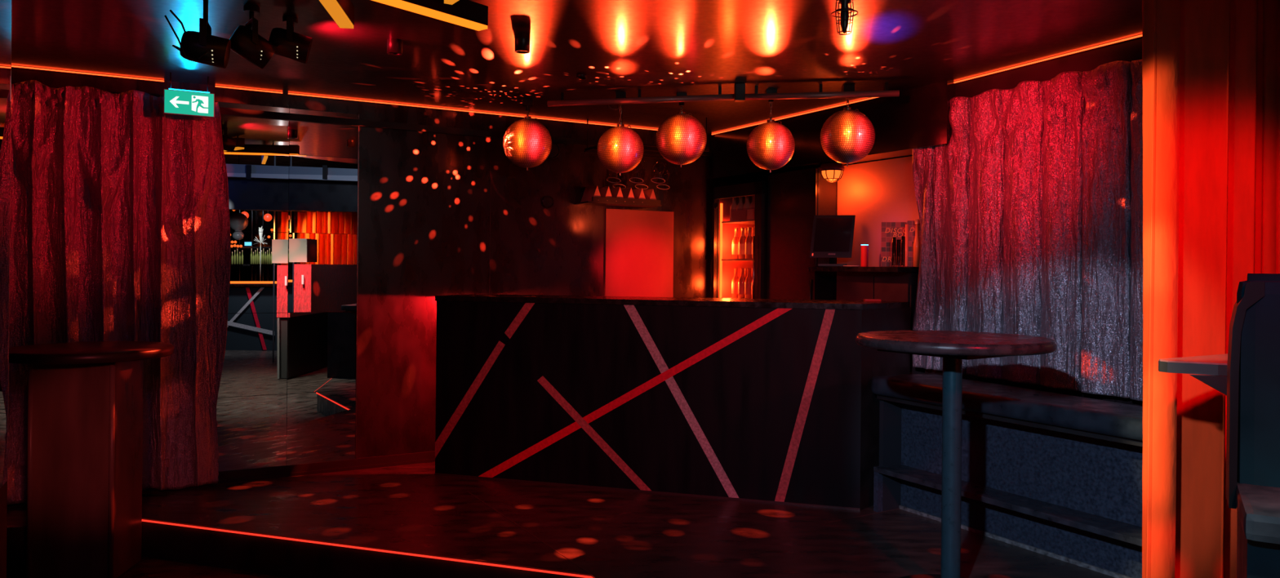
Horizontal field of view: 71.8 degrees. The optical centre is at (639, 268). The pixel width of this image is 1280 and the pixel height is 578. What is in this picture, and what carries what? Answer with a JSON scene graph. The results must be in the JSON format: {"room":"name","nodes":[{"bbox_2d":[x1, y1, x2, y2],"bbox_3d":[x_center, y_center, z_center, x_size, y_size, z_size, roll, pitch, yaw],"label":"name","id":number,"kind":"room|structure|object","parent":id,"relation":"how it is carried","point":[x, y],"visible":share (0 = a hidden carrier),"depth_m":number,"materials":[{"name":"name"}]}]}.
{"room":"entertainment venue","nodes":[
{"label":"entertainment venue","id":0,"kind":"room"},
{"bbox_2d":[6,555,289,577],"bbox_3d":[0.236,1.503,1.000,14.500,0.098,18.000,1,0,0],"label":"floor","id":1,"kind":"structure","parent":0,"point":[148,567],"depth_m":4.18,"materials":[{"name":"black"}]},
{"bbox_2d":[0,0,12,577],"bbox_3d":[-1.179,-0.106,1.455,0.050,3.090,1.204,1,0,-27],"label":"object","id":2,"kind":"object","parent":1,"relation":"on","point":[6,6],"visible":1,"depth_m":1.95,"materials":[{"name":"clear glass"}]},
{"bbox_2d":[8,341,174,577],"bbox_3d":[-2.583,0.897,4.150,0.697,1.060,0.697,1,0,0],"label":"table","id":3,"kind":"object","parent":1,"relation":"on","point":[85,399],"visible":0.91,"depth_m":3.99,"materials":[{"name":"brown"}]},
{"bbox_2d":[11,67,751,457],"bbox_3d":[-1.875,-0.055,5.508,7.245,2.996,0.120,1,0,-29],"label":"wall","id":4,"kind":"structure","parent":0,"point":[424,197],"depth_m":5.76,"materials":[{"name":"black paint"}]},
{"bbox_2d":[11,65,164,82],"bbox_3d":[-3.059,-1.058,4.755,0.883,0.011,0.013,1,0,-29],"label":"light strip","id":5,"kind":"object","parent":4,"relation":"attached to","point":[12,66],"visible":1,"depth_m":4.79,"materials":[{"name":"orange"}]},
{"bbox_2d":[7,80,230,505],"bbox_3d":[-2.858,0.128,4.705,1.241,2.200,0.137,1,0,-30],"label":"curtain","id":6,"kind":"object","parent":4,"relation":"hanging from","point":[120,220],"visible":0.73,"depth_m":4.78,"materials":[{"name":"red fabric"}]},
{"bbox_2d":[8,450,435,505],"bbox_3d":[-1.608,1.213,5.579,4.600,0.065,0.030,1,0,-29],"label":"baseboard","id":7,"kind":"structure","parent":4,"relation":"attached to","point":[273,472],"depth_m":5.38,"materials":[{"name":"grey"}]},
{"bbox_2d":[215,85,282,93],"bbox_3d":[-2.291,-1.051,5.190,0.362,0.011,0.013,1,0,-29],"label":"light strip","id":8,"kind":"object","parent":4,"relation":"attached to","point":[218,86],"visible":1,"depth_m":5.18,"materials":[{"name":"orange"}]},
{"bbox_2d":[214,101,359,471],"bbox_3d":[-2.116,0.107,5.294,0.829,2.138,0.016,1,0,-29],"label":"doorway","id":9,"kind":"object","parent":4,"relation":"attached to","point":[317,353],"visible":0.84,"depth_m":5.30,"materials":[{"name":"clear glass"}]},
{"bbox_2d":[219,106,711,155],"bbox_3d":[-1.526,-0.904,5.615,4.745,0.040,0.030,1,0,-30],"label":"trim","id":10,"kind":"structure","parent":4,"relation":"attached to","point":[224,111],"depth_m":5.56,"materials":[{"name":"black paint"}]},
{"bbox_2d":[288,93,657,130],"bbox_3d":[-0.804,-1.038,6.031,2.991,0.011,0.013,1,0,-29],"label":"light strip","id":11,"kind":"object","parent":4,"relation":"attached to","point":[292,94],"visible":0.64,"depth_m":5.79,"materials":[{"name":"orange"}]},
{"bbox_2d":[488,137,491,294],"bbox_3d":[-1.008,0.131,5.929,0.004,2.040,0.003,1,0,-29],"label":"trim","id":12,"kind":"structure","parent":4,"relation":"attached to","point":[491,138],"depth_m":5.93,"materials":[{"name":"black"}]},
{"bbox_2d":[542,195,554,208],"bbox_3d":[-0.634,-0.464,6.122,0.089,0.089,0.010,1,0,-29],"label":"round wall fitting","id":13,"kind":"object","parent":4,"relation":"attached to","point":[548,201],"visible":1,"depth_m":6.12,"materials":[{"name":"grey"}]},
{"bbox_2d":[603,166,604,296],"bbox_3d":[-0.261,0.138,6.351,0.004,2.040,0.003,1,0,-30],"label":"trim","id":14,"kind":"structure","parent":4,"relation":"attached to","point":[604,166],"depth_m":6.35,"materials":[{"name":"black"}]},
{"bbox_2d":[574,185,662,208],"bbox_3d":[-0.153,-0.512,6.284,0.586,0.125,0.220,1,0,-30],"label":"shelf","id":15,"kind":"object","parent":4,"relation":"attached to","point":[593,195],"visible":1,"depth_m":6.23,"materials":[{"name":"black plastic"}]},
{"bbox_2d":[574,196,662,208],"bbox_3d":[-0.154,-0.472,6.284,0.586,0.045,0.220,1,0,-29],"label":"tray","id":16,"kind":"object","parent":15,"relation":"on","point":[624,202],"depth_m":6.22,"materials":[{"name":"black wood"}]},
{"bbox_2d":[604,208,673,297],"bbox_3d":[-0.007,0.416,6.486,0.570,1.689,0.020,1,0,-30],"label":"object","id":17,"kind":"object","parent":4,"relation":"attached to","point":[638,251],"visible":0.36,"depth_m":6.47,"materials":[{"name":"red"}]},
{"bbox_2d":[6,462,1115,577],"bbox_3d":[0.238,1.357,4.400,14.500,0.190,11.200,1,0,0],"label":"floor","id":18,"kind":"structure","parent":0,"point":[409,508],"depth_m":4.24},
{"bbox_2d":[142,519,591,577],"bbox_3d":[-1.476,1.256,4.057,2.685,0.006,0.010,1,0,18],"label":"light strip","id":19,"kind":"object","parent":18,"relation":"attached to","point":[143,520],"visible":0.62,"depth_m":3.96,"materials":[{"name":"orange"}]},
{"bbox_2d":[466,491,593,576],"bbox_3d":[-0.581,1.254,4.299,0.006,0.001,1.561,1,0,-30],"label":"trim","id":20,"kind":"structure","parent":18,"relation":"on","point":[467,491],"depth_m":4.13,"materials":[{"name":"grey"}]},
{"bbox_2d":[435,294,910,510],"bbox_3d":[0.148,0.718,5.209,2.768,1.086,0.556,1,0,15],"label":"bar counter","id":21,"kind":"object","parent":18,"relation":"on","point":[773,401],"depth_m":4.96,"materials":[{"name":"black paint"}]},
{"bbox_2d":[435,294,909,309],"bbox_3d":[0.150,0.190,5.210,2.763,0.030,0.556,1,0,15],"label":"countertop","id":22,"kind":"structure","parent":21,"relation":"on","point":[636,300],"depth_m":5.02,"materials":[{"name":"black wood"}]},
{"bbox_2d":[863,298,881,302],"bbox_3d":[1.318,0.179,5.020,0.094,0.014,0.040,1,0,6],"label":"coaster","id":23,"kind":"object","parent":21,"relation":"on","point":[864,300],"visible":1,"depth_m":5.00,"materials":[{"name":"red plastic"}]},
{"bbox_2d":[711,181,768,298],"bbox_3d":[0.956,0.326,6.631,0.646,1.885,0.605,1,0,-29],"label":"fridge","id":24,"kind":"object","parent":18,"relation":"on","point":[723,229],"visible":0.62,"depth_m":6.73,"materials":[{"name":"black plastic"}]},
{"bbox_2d":[729,197,737,221],"bbox_3d":[0.712,-0.453,6.694,0.063,0.185,0.062,1,0,0],"label":"beer bottle","id":25,"kind":"object","parent":24,"relation":"on","point":[733,207],"visible":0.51,"depth_m":6.67,"materials":[{"name":"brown glass"}]},
{"bbox_2d":[731,267,738,297],"bbox_3d":[0.722,0.106,6.668,0.063,0.225,0.062,1,0,0],"label":"beer bottle","id":26,"kind":"object","parent":24,"relation":"on","point":[735,280],"visible":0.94,"depth_m":6.64,"materials":[{"name":"orange glass"}]},
{"bbox_2d":[732,227,739,258],"bbox_3d":[0.725,-0.193,6.668,0.063,0.236,0.062,1,0,0],"label":"beer bottle","id":27,"kind":"object","parent":24,"relation":"on","point":[735,239],"visible":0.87,"depth_m":6.64,"materials":[{"name":"orange glass"}]},
{"bbox_2d":[721,258,752,261],"bbox_3d":[0.978,-0.065,6.634,0.530,0.012,0.520,1,0,-29],"label":"shelf","id":28,"kind":"object","parent":24,"relation":"attached to","point":[722,260],"depth_m":6.64,"materials":[{"name":"grey"}]},
{"bbox_2d":[721,218,755,224],"bbox_3d":[0.981,-0.351,6.634,0.530,0.012,0.520,1,0,-29],"label":"shelf","id":29,"kind":"object","parent":24,"relation":"attached to","point":[724,221],"depth_m":6.68,"materials":[{"name":"grey metal"}]},
{"bbox_2d":[732,209,746,220],"bbox_3d":[0.736,-0.397,6.558,0.004,0.074,0.170,1,0,-29],"label":"carton","id":30,"kind":"object","parent":24,"relation":"on","point":[740,215],"visible":1,"depth_m":6.56,"materials":[{"name":"brown cardboard"}]},
{"bbox_2d":[736,196,743,210],"bbox_3d":[0.753,-0.452,6.622,0.062,0.185,0.063,1,0,38],"label":"beer bottle","id":31,"kind":"object","parent":24,"relation":"on","point":[740,206],"visible":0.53,"depth_m":6.60,"materials":[{"name":"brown glass"}]},
{"bbox_2d":[737,226,746,258],"bbox_3d":[0.766,-0.192,6.595,0.062,0.236,0.063,1,0,38],"label":"beer bottle","id":32,"kind":"object","parent":24,"relation":"on","point":[741,252],"visible":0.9,"depth_m":6.57,"materials":[{"name":"orange glass"}]},
{"bbox_2d":[737,267,746,297],"bbox_3d":[0.763,0.106,6.595,0.062,0.225,0.063,1,0,38],"label":"beer bottle","id":33,"kind":"object","parent":24,"relation":"on","point":[741,281],"visible":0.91,"depth_m":6.57,"materials":[{"name":"orange glass"}]},
{"bbox_2d":[744,267,747,278],"bbox_3d":[0.803,0.106,6.708,0.063,0.225,0.062,1,0,0],"label":"beer bottle","id":34,"kind":"object","parent":24,"relation":"on","point":[745,268],"visible":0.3,"depth_m":6.70,"materials":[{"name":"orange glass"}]},
{"bbox_2d":[744,227,747,237],"bbox_3d":[0.806,-0.192,6.708,0.063,0.236,0.062,1,0,0],"label":"beer bottle","id":35,"kind":"object","parent":24,"relation":"on","point":[745,228],"visible":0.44,"depth_m":6.70,"materials":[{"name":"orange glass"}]},
{"bbox_2d":[742,195,750,219],"bbox_3d":[0.794,-0.452,6.549,0.062,0.185,0.063,1,0,-13],"label":"beer bottle","id":36,"kind":"object","parent":24,"relation":"on","point":[746,206],"visible":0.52,"depth_m":6.53,"materials":[{"name":"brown glass"}]},
{"bbox_2d":[744,267,752,298],"bbox_3d":[0.804,0.106,6.523,0.062,0.225,0.063,1,0,-13],"label":"beer bottle","id":37,"kind":"object","parent":24,"relation":"on","point":[748,283],"visible":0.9,"depth_m":6.50,"materials":[{"name":"orange glass"}]},
{"bbox_2d":[745,226,752,258],"bbox_3d":[0.807,-0.192,6.523,0.062,0.236,0.063,1,0,-13],"label":"beer bottle","id":38,"kind":"object","parent":24,"relation":"on","point":[748,239],"visible":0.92,"depth_m":6.50,"materials":[{"name":"orange glass"}]},
{"bbox_2d":[746,208,754,219],"bbox_3d":[0.805,-0.396,6.436,0.004,0.074,0.080,1,0,-29],"label":"carton","id":39,"kind":"object","parent":24,"relation":"on","point":[750,213],"visible":1,"depth_m":6.43,"materials":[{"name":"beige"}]},
{"bbox_2d":[751,279,752,298],"bbox_3d":[0.845,0.107,6.451,0.063,0.225,0.062,1,0,25],"label":"beer bottle","id":40,"kind":"object","parent":24,"relation":"on","point":[752,279],"visible":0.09,"depth_m":6.44,"materials":[{"name":"orange glass"}]},
{"bbox_2d":[749,195,755,218],"bbox_3d":[0.835,-0.452,6.477,0.063,0.185,0.062,1,0,25],"label":"beer bottle","id":41,"kind":"object","parent":24,"relation":"on","point":[752,206],"visible":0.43,"depth_m":6.46,"materials":[{"name":"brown glass"}]},
{"bbox_2d":[751,237,753,258],"bbox_3d":[0.847,-0.192,6.451,0.063,0.236,0.062,1,0,25],"label":"beer bottle","id":42,"kind":"object","parent":24,"relation":"on","point":[753,237],"visible":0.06,"depth_m":6.44,"materials":[{"name":"orange glass"}]},
{"bbox_2d":[751,227,754,237],"bbox_3d":[0.850,-0.192,6.629,0.062,0.236,0.063,1,0,33],"label":"beer bottle","id":43,"kind":"object","parent":24,"relation":"on","point":[753,228],"visible":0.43,"depth_m":6.62,"materials":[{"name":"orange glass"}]},
{"bbox_2d":[767,167,837,300],"bbox_3d":[1.289,0.304,6.159,0.651,1.935,0.515,1,0,-29],"label":"wall","id":44,"kind":"structure","parent":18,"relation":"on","point":[794,197],"depth_m":5.95,"materials":[{"name":"black paint"}]},
{"bbox_2d":[826,508,898,523],"bbox_3d":[1.156,1.269,4.558,0.537,0.001,0.006,1,0,-32],"label":"trim","id":45,"kind":"structure","parent":18,"relation":"on","point":[895,508],"depth_m":4.55,"materials":[{"name":"grey"}]},
{"bbox_2d":[808,266,924,373],"bbox_3d":[1.388,0.630,5.462,0.260,1.285,0.780,1,0,-29],"label":"counter","id":46,"kind":"object","parent":18,"relation":"on","point":[853,283],"visible":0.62,"depth_m":5.31,"materials":[{"name":"black wood"}]},
{"bbox_2d":[809,215,855,266],"bbox_3d":[1.230,-0.179,5.655,0.283,0.330,0.150,1,0,12],"label":"screen","id":47,"kind":"object","parent":46,"relation":"on","point":[832,237],"visible":0.94,"depth_m":5.64,"materials":[{"name":"black plastic"}]},
{"bbox_2d":[843,244,868,266],"bbox_3d":[1.319,-0.082,5.380,0.152,0.137,0.066,1,0,-9],"label":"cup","id":48,"kind":"object","parent":46,"relation":"on","point":[864,247],"visible":1,"depth_m":5.38,"materials":[{"name":"red plastic"}]},
{"bbox_2d":[880,222,906,266],"bbox_3d":[1.535,-0.147,5.327,0.161,0.270,0.032,1,0,12],"label":"box","id":49,"kind":"object","parent":46,"relation":"on","point":[888,229],"visible":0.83,"depth_m":5.32,"materials":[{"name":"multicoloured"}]},
{"bbox_2d":[892,236,896,266],"bbox_3d":[1.490,-0.101,5.190,0.023,0.172,0.023,1,0,0],"label":"tube","id":50,"kind":"object","parent":46,"relation":"on","point":[894,238],"visible":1,"depth_m":5.18,"materials":[{"name":"black"}]},
{"bbox_2d":[896,239,901,266],"bbox_3d":[1.514,-0.093,5.178,0.023,0.157,0.023,1,0,0],"label":"tube","id":51,"kind":"object","parent":46,"relation":"on","point":[899,241],"visible":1,"depth_m":5.17,"materials":[{"name":"black"}]},
{"bbox_2d":[901,235,905,266],"bbox_3d":[1.545,-0.103,5.190,0.023,0.177,0.023,1,0,0],"label":"tube","id":52,"kind":"object","parent":46,"relation":"on","point":[903,237],"visible":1,"depth_m":5.18,"materials":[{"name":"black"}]},
{"bbox_2d":[904,224,908,266],"bbox_3d":[1.563,-0.137,5.178,0.023,0.247,0.023,1,0,0],"label":"tube","id":53,"kind":"object","parent":46,"relation":"on","point":[906,257],"visible":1,"depth_m":5.17,"materials":[{"name":"pink"}]},
{"bbox_2d":[906,220,921,266],"bbox_3d":[1.618,-0.147,5.168,0.112,0.270,0.032,1,0,16],"label":"box","id":54,"kind":"object","parent":46,"relation":"on","point":[911,224],"visible":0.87,"depth_m":5.16,"materials":[{"name":"orange"}]},
{"bbox_2d":[912,218,920,266],"bbox_3d":[1.596,-0.149,5.100,0.040,0.276,0.039,1,0,0],"label":"bottle","id":55,"kind":"object","parent":46,"relation":"on","point":[916,256],"visible":0.98,"depth_m":5.09,"materials":[{"name":"orange glass"}]},
{"bbox_2d":[855,330,1057,577],"bbox_3d":[1.205,0.766,3.420,0.728,1.010,0.728,1,0,0],"label":"table","id":56,"kind":"object","parent":18,"relation":"on","point":[953,346],"visible":1,"depth_m":3.38,"materials":[{"name":"black paint"}]},
{"bbox_2d":[871,373,1142,577],"bbox_3d":[1.748,0.923,4.112,0.441,0.705,1.520,1,0,-30],"label":"bench","id":57,"kind":"object","parent":18,"relation":"on","point":[1058,476],"visible":0.77,"depth_m":3.99,"materials":[{"name":"grey"}]},
{"bbox_2d":[871,373,1142,440],"bbox_3d":[1.748,0.616,4.115,0.438,0.090,1.512,1,0,-30],"label":"seat cushion","id":58,"kind":"object","parent":57,"relation":"on","point":[1106,420],"depth_m":3.89,"materials":[{"name":"black leather"}]},
{"bbox_2d":[1158,353,1227,395],"bbox_3d":[1.653,0.757,2.259,0.501,1.036,0.414,1,0,-29],"label":"table","id":59,"kind":"object","parent":18,"relation":"on","point":[1215,365],"visible":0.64,"depth_m":2.25,"materials":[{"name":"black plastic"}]},
{"bbox_2d":[1226,273,1279,577],"bbox_3d":[1.670,0.644,1.603,1.000,1.262,0.390,1,0,31],"label":"booth seat","id":60,"kind":"object","parent":18,"relation":"on","point":[1253,366],"visible":1,"depth_m":1.90,"materials":[{"name":"black leather"}]},
{"bbox_2d":[1235,481,1279,544],"bbox_3d":[1.658,0.496,1.569,0.988,0.055,0.320,1,0,31],"label":"seat cushion","id":61,"kind":"object","parent":60,"relation":"on","point":[1257,503],"depth_m":1.72,"materials":[{"name":"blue leather"}]},
{"bbox_2d":[11,0,1142,134],"bbox_3d":[0.260,-1.094,6.225,14.500,0.120,7.550,1,0,0],"label":"ceiling","id":62,"kind":"structure","parent":0,"point":[654,47],"depth_m":4.13,"materials":[{"name":"black paint"}]},
{"bbox_2d":[163,72,214,118],"bbox_3d":[-2.452,-0.946,4.814,0.246,0.224,0.032,1,0,-30],"label":"exit sign","id":63,"kind":"object","parent":62,"relation":"hanging from","point":[175,101],"visible":1,"depth_m":4.80,"materials":[{"name":"green plastic"}]},
{"bbox_2d":[179,0,231,68],"bbox_3d":[-1.644,-0.908,3.350,0.170,0.286,0.130,1,0,-18],"label":"spotlight","id":64,"kind":"object","parent":62,"relation":"in","point":[194,44],"visible":0.97,"depth_m":3.31,"materials":[{"name":"black plastic"}]},
{"bbox_2d":[164,9,217,64],"bbox_3d":[-1.659,-0.852,3.259,0.159,0.172,0.110,1,0,-7],"label":"loose cable","id":65,"kind":"object","parent":64,"relation":"attached to","point":[171,11],"visible":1,"depth_m":3.27,"materials":[{"name":"black plastic"}]},
{"bbox_2d":[229,4,276,69],"bbox_3d":[-1.557,-0.928,3.552,0.184,0.244,0.130,1,0,-36],"label":"spotlight","id":66,"kind":"object","parent":62,"relation":"in","point":[246,42],"visible":0.98,"depth_m":3.52,"materials":[{"name":"black plastic"}]},
{"bbox_2d":[268,16,312,63],"bbox_3d":[-1.462,-0.957,3.700,0.174,0.185,0.130,1,0,-19],"label":"spotlight","id":67,"kind":"object","parent":62,"relation":"in","point":[291,45],"visible":0.91,"depth_m":3.66,"materials":[{"name":"black plastic"}]},
{"bbox_2d":[319,0,354,28],"bbox_3d":[-1.120,-0.993,3.270,0.055,0.106,0.380,1,0,-8],"label":"tube light","id":68,"kind":"object","parent":62,"relation":"hanging from","point":[342,11],"visible":1,"depth_m":3.30,"materials":[{"name":"yellow"}]},
{"bbox_2d":[386,38,402,56],"bbox_3d":[-1.122,-1.015,4.050,0.070,0.063,0.070,1,0,0],"label":"ceiling spotlight","id":69,"kind":"object","parent":62,"relation":"attached to","point":[394,46],"visible":1,"depth_m":4.02,"materials":[{"name":"black paint"}]},
{"bbox_2d":[371,0,488,31],"bbox_3d":[-1.030,-0.992,2.932,0.055,0.106,1.350,1,0,38],"label":"tube light","id":70,"kind":"object","parent":62,"relation":"hanging from","point":[468,14],"visible":1,"depth_m":3.31,"materials":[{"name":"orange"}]},
{"bbox_2d":[444,0,458,4],"bbox_3d":[-0.511,-0.988,2.879,0.032,0.106,0.600,1,0,-34],"label":"tube light","id":71,"kind":"object","parent":62,"relation":"hanging from","point":[446,2],"visible":1,"depth_m":3.10,"materials":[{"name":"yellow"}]},
{"bbox_2d":[515,37,529,53],"bbox_3d":[-0.534,-1.013,4.020,0.068,0.056,0.068,1,0,0],"label":"ceiling spotlight","id":72,"kind":"object","parent":62,"relation":"attached to","point":[522,45],"visible":1,"depth_m":3.99,"materials":[{"name":"black paint"}]},
{"bbox_2d":[502,98,551,170],"bbox_3d":[-0.692,-0.824,5.447,0.300,0.436,0.300,1,0,29],"label":"disco ball","id":73,"kind":"object","parent":62,"relation":"hanging from","point":[526,142],"visible":1,"depth_m":5.34,"materials":[{"name":"silver metal"}]},
{"bbox_2d":[576,74,586,79],"bbox_3d":[-0.313,-1.031,4.750,0.056,0.016,0.056,1,0,0],"label":"recessed light","id":74,"kind":"object","parent":62,"relation":"in","point":[578,76],"visible":1,"depth_m":4.73,"materials":[{"name":"black paint"}]},
{"bbox_2d":[606,104,620,111],"bbox_3d":[-0.153,-0.982,5.293,0.092,0.064,0.044,1,0,0],"label":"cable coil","id":75,"kind":"object","parent":62,"relation":"attached to","point":[610,107],"visible":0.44,"depth_m":5.29,"materials":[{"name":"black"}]},
{"bbox_2d":[596,91,644,175],"bbox_3d":[-0.115,-0.793,5.214,0.275,0.488,0.275,1,0,44],"label":"disco ball","id":76,"kind":"object","parent":62,"relation":"hanging from","point":[620,149],"visible":0.99,"depth_m":5.12,"materials":[{"name":"silver metal"}]},
{"bbox_2d":[546,86,733,106],"bbox_3d":[-0.003,-0.997,5.121,1.114,0.079,0.035,1,0,13],"label":"pipe","id":77,"kind":"object","parent":62,"relation":"attached to","point":[639,100],"visible":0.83,"depth_m":5.11,"materials":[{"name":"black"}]},
{"bbox_2d":[584,113,709,158],"bbox_3d":[0.044,-0.921,6.095,0.696,0.229,0.540,1,0,-29],"label":"glass rack","id":78,"kind":"object","parent":62,"relation":"hanging from","point":[587,149],"visible":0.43,"depth_m":6.13,"materials":[{"name":"black paint"}]},
{"bbox_2d":[606,177,621,182],"bbox_3d":[-0.165,-0.684,5.873,0.108,0.226,0.139,1,0,16],"label":"wine glass","id":79,"kind":"object","parent":78,"relation":"hanging from","point":[609,177],"visible":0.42,"depth_m":5.85,"materials":[{"name":"clear glass"}]},
{"bbox_2d":[655,93,706,167],"bbox_3d":[0.244,-0.817,5.226,0.300,0.435,0.300,1,0,-30],"label":"disco ball","id":80,"kind":"object","parent":62,"relation":"hanging from","point":[681,140],"visible":1,"depth_m":5.12,"materials":[{"name":"silver metal"}]},
{"bbox_2d":[733,83,745,102],"bbox_3d":[0.556,-0.983,4.934,0.056,0.096,0.060,1,0,0],"label":"junction box","id":81,"kind":"object","parent":62,"relation":"attached to","point":[739,88],"visible":1,"depth_m":4.90,"materials":[{"name":"black paint"}]},
{"bbox_2d":[746,88,795,173],"bbox_3d":[0.752,-0.791,5.090,0.275,0.476,0.275,1,0,-15],"label":"disco ball","id":82,"kind":"object","parent":62,"relation":"hanging from","point":[771,145],"visible":0.99,"depth_m":5.00,"materials":[{"name":"silver metal"}]},
{"bbox_2d":[745,82,899,100],"bbox_3d":[1.005,-0.988,4.921,0.844,0.079,0.035,1,0,10],"label":"pipe","id":83,"kind":"object","parent":62,"relation":"attached to","point":[886,93],"visible":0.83,"depth_m":4.91,"materials":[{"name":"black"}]},
{"bbox_2d":[831,0,858,35],"bbox_3d":[0.752,-0.983,3.250,0.100,0.240,0.100,1,0,0],"label":"lamp","id":84,"kind":"object","parent":62,"relation":"hanging from","point":[844,16],"visible":1,"depth_m":3.24,"materials":[{"name":"black metal"}]},
{"bbox_2d":[839,0,849,34],"bbox_3d":[0.752,-0.968,3.250,0.040,0.210,0.039,1,0,0],"label":"socket","id":85,"kind":"object","parent":84,"relation":"attached to","point":[844,15],"depth_m":3.24,"materials":[{"name":"black plastic"}]},
{"bbox_2d":[820,84,875,166],"bbox_3d":[1.165,-0.800,4.963,0.303,0.450,0.303,1,0,0],"label":"disco ball","id":86,"kind":"object","parent":62,"relation":"hanging from","point":[847,136],"visible":0.99,"depth_m":4.86,"materials":[{"name":"silver metal"}]},
{"bbox_2d":[1142,0,1279,577],"bbox_3d":[2.227,0.015,3.126,1.594,2.501,0.153,1,0,-34],"label":"drape","id":87,"kind":"object","parent":62,"relation":"hanging from","point":[1211,68],"visible":0.8,"depth_m":2.77,"materials":[{"name":"fabric"}]},
{"bbox_2d":[709,80,955,182],"bbox_3d":[1.411,-0.853,5.973,0.720,0.341,2.300,1,0,-30],"label":"wall","id":88,"kind":"structure","parent":0,"point":[918,117],"depth_m":5.29,"materials":[{"name":"black paint"}]},
{"bbox_2d":[711,97,880,135],"bbox_3d":[0.989,-1.021,5.975,0.013,0.011,1.778,1,0,-29],"label":"light strip","id":89,"kind":"object","parent":88,"relation":"attached to","point":[871,98],"visible":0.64,"depth_m":5.81,"materials":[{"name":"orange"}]},
{"bbox_2d":[819,161,844,182],"bbox_3d":[1.240,-0.621,5.713,0.156,0.126,0.156,1,0,0],"label":"lamp","id":90,"kind":"object","parent":88,"relation":"attached to","point":[831,171],"visible":1,"depth_m":5.66,"materials":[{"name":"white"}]},
{"bbox_2d":[924,368,1142,407],"bbox_3d":[2.026,0.080,4.386,0.080,2.796,1.620,1,0,-25],"label":"wall","id":91,"kind":"structure","parent":0,"point":[1000,381],"depth_m":4.33,"materials":[{"name":"black paint"}]},
{"bbox_2d":[953,34,1142,84],"bbox_3d":[1.922,-1.013,4.377,0.013,0.011,1.500,1,0,-25],"label":"light strip","id":92,"kind":"object","parent":91,"relation":"attached to","point":[1140,35],"visible":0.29,"depth_m":4.24,"materials":[{"name":"glowing orange light emitter"}]},
{"bbox_2d":[955,37,1142,105],"bbox_3d":[1.951,-0.946,4.402,0.060,0.146,1.520,1,0,-25],"label":"curtain rail","id":93,"kind":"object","parent":91,"relation":"attached to","point":[1131,50],"depth_m":4.25,"materials":[{"name":"black paint"}]},
{"bbox_3d":[1.593,-0.873,5.048,0.089,0.176,0.132,1,0,0],"label":"curtain hook","id":94,"kind":"object","parent":91,"relation":"attached to","visible":0},
{"bbox_2d":[911,59,1142,400],"bbox_3d":[1.901,-0.181,4.380,0.123,1.486,1.478,1,0,-25],"label":"curtain","id":95,"kind":"object","parent":94,"relation":"hanging from","point":[1030,213],"visible":0.94,"depth_m":4.22,"materials":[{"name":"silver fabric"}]},
{"bbox_3d":[1.800,0.299,5.512,0.962,1.955,1.198,1,0,0],"label":"wall","id":96,"kind":"structure","parent":0,"visible":0},
{"bbox_2d":[836,155,919,266],"bbox_3d":[1.541,-0.345,5.466,0.015,0.663,0.925,1,0,-29],"label":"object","id":97,"kind":"structure","parent":96,"relation":"attached to","point":[877,192],"depth_m":5.57,"materials":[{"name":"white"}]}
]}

